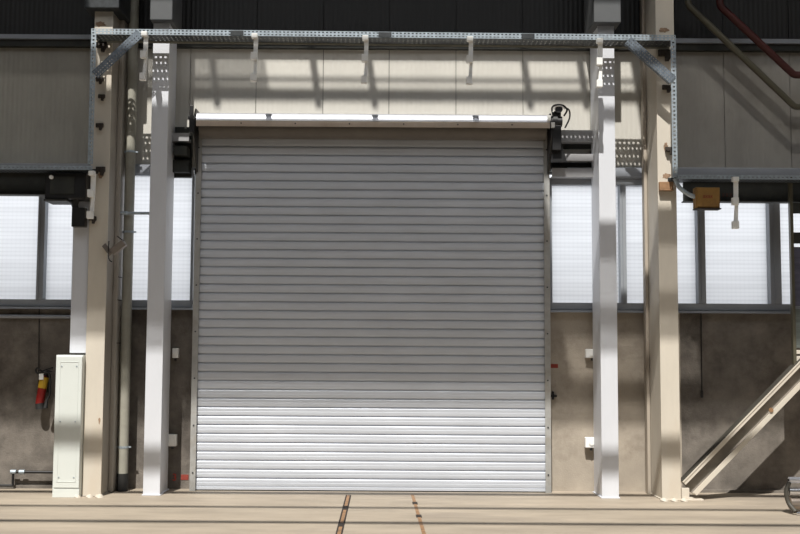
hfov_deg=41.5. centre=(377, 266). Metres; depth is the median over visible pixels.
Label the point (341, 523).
rail
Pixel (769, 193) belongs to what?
steel beam
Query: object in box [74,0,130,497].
steel column
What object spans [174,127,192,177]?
trim
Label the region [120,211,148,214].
rod
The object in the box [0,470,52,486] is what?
pipe
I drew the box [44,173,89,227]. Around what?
motor housing
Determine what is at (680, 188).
conduit
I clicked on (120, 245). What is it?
camera
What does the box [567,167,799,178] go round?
trim
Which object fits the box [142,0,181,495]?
steel column
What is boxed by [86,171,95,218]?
bracket
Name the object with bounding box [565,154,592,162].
support rail
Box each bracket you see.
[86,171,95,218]
[731,177,738,228]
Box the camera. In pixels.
[102,236,126,261]
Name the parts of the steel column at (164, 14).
plate, head casing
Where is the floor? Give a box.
[0,488,799,533]
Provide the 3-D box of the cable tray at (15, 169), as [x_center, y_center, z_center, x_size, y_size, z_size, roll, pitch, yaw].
[-4.372,-1.054,11.330,2.680,0.050,0.243,0,-4,0]
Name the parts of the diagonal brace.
foot plate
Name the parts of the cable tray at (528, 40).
hanging bracket, joint plate, hanging bracket, hanging bracket, rail, rail, joint plate, hanging bracket, joint plate, hanging bracket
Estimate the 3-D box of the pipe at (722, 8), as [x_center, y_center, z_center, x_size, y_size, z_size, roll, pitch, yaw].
[4.619,-2.910,11.916,1.598,1.592,0.080,0,-4,0]
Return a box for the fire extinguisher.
[35,367,52,409]
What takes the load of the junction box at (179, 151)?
attached to the wall at (728, 117)
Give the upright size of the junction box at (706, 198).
0.234 m
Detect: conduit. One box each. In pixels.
[0,314,70,318]
[673,179,694,198]
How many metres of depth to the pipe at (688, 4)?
11.89 m
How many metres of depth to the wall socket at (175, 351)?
11.89 m
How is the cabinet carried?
on the floor
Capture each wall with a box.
[0,0,799,174]
[0,309,799,492]
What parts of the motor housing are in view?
drive leg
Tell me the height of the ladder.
2.058 m
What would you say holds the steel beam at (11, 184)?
attached to the steel column at (104, 289)
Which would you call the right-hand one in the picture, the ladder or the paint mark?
the ladder
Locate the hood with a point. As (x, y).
(201, 118)
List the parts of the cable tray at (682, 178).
rail, rail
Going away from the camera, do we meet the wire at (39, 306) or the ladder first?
the ladder
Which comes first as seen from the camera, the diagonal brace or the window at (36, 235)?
the diagonal brace
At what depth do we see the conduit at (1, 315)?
11.94 m
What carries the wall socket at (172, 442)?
attached to the steel column at (164, 14)
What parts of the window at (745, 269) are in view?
pane, sill, pane, pane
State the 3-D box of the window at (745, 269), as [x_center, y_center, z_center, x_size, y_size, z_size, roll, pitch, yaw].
[5.992,-0.248,12.056,5.639,1.581,0.200,0,-4,0]
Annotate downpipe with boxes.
[117,0,138,491]
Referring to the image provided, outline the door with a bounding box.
[188,104,570,492]
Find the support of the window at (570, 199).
in the wall at (743, 355)
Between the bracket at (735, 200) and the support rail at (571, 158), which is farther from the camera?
the support rail at (571, 158)
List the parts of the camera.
mount arm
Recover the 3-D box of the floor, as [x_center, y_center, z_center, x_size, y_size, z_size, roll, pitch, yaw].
[-0.012,1.869,2.165,18.000,0.200,20.600,0,-4,0]
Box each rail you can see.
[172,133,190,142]
[336,495,350,533]
[411,495,425,533]
[561,130,592,143]
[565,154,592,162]
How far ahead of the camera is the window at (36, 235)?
12.09 m
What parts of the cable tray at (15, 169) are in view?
rail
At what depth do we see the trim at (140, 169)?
12.03 m
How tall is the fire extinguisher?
0.474 m
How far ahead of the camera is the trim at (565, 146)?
12.06 m
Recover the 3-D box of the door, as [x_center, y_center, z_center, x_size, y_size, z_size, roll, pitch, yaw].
[0.005,0.338,11.768,4.250,4.305,0.480,0,-4,0]
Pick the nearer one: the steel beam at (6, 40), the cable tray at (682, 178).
the cable tray at (682, 178)
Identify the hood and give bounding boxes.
[196,113,549,124]
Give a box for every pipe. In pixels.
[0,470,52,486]
[685,0,799,109]
[716,0,799,78]
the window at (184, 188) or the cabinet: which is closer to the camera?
the cabinet
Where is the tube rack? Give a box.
[784,477,799,514]
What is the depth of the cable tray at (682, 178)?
11.23 m
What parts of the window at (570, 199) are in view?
support rail, pane, sill, pane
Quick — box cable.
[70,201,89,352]
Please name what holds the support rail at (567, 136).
attached to the steel column at (600, 16)
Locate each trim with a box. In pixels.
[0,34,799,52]
[0,163,149,175]
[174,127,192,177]
[551,144,590,167]
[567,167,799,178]
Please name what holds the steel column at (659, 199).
on the floor
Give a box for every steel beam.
[0,171,44,195]
[681,182,799,203]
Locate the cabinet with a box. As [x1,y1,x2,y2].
[52,355,85,497]
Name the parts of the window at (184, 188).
sill, support rail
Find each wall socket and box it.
[168,434,176,448]
[172,348,178,360]
[584,437,593,449]
[585,349,592,360]
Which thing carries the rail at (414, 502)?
on the floor
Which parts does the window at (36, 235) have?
pane, sill, frame, pane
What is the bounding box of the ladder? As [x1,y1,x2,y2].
[787,177,799,364]
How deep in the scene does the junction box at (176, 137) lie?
11.89 m
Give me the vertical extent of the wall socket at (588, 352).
0.130 m
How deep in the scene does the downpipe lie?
11.79 m
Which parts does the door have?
plate, guide rail, guide rail, plate, drive motor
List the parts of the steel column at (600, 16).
head casing, plate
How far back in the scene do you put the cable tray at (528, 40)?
11.32 m
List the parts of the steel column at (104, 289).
head casing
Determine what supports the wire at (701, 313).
attached to the wall at (743, 355)
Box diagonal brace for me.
[681,359,799,500]
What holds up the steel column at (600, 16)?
on the floor
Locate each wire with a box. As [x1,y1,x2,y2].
[38,306,39,383]
[701,313,702,397]
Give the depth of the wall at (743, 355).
11.92 m
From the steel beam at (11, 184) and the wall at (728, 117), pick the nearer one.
the steel beam at (11, 184)
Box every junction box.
[174,146,189,157]
[693,187,720,210]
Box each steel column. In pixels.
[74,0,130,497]
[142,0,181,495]
[584,0,620,498]
[640,0,687,501]
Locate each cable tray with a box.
[0,165,97,173]
[88,28,677,177]
[668,175,799,182]
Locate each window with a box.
[0,196,72,308]
[132,160,195,309]
[550,168,643,312]
[676,182,799,313]

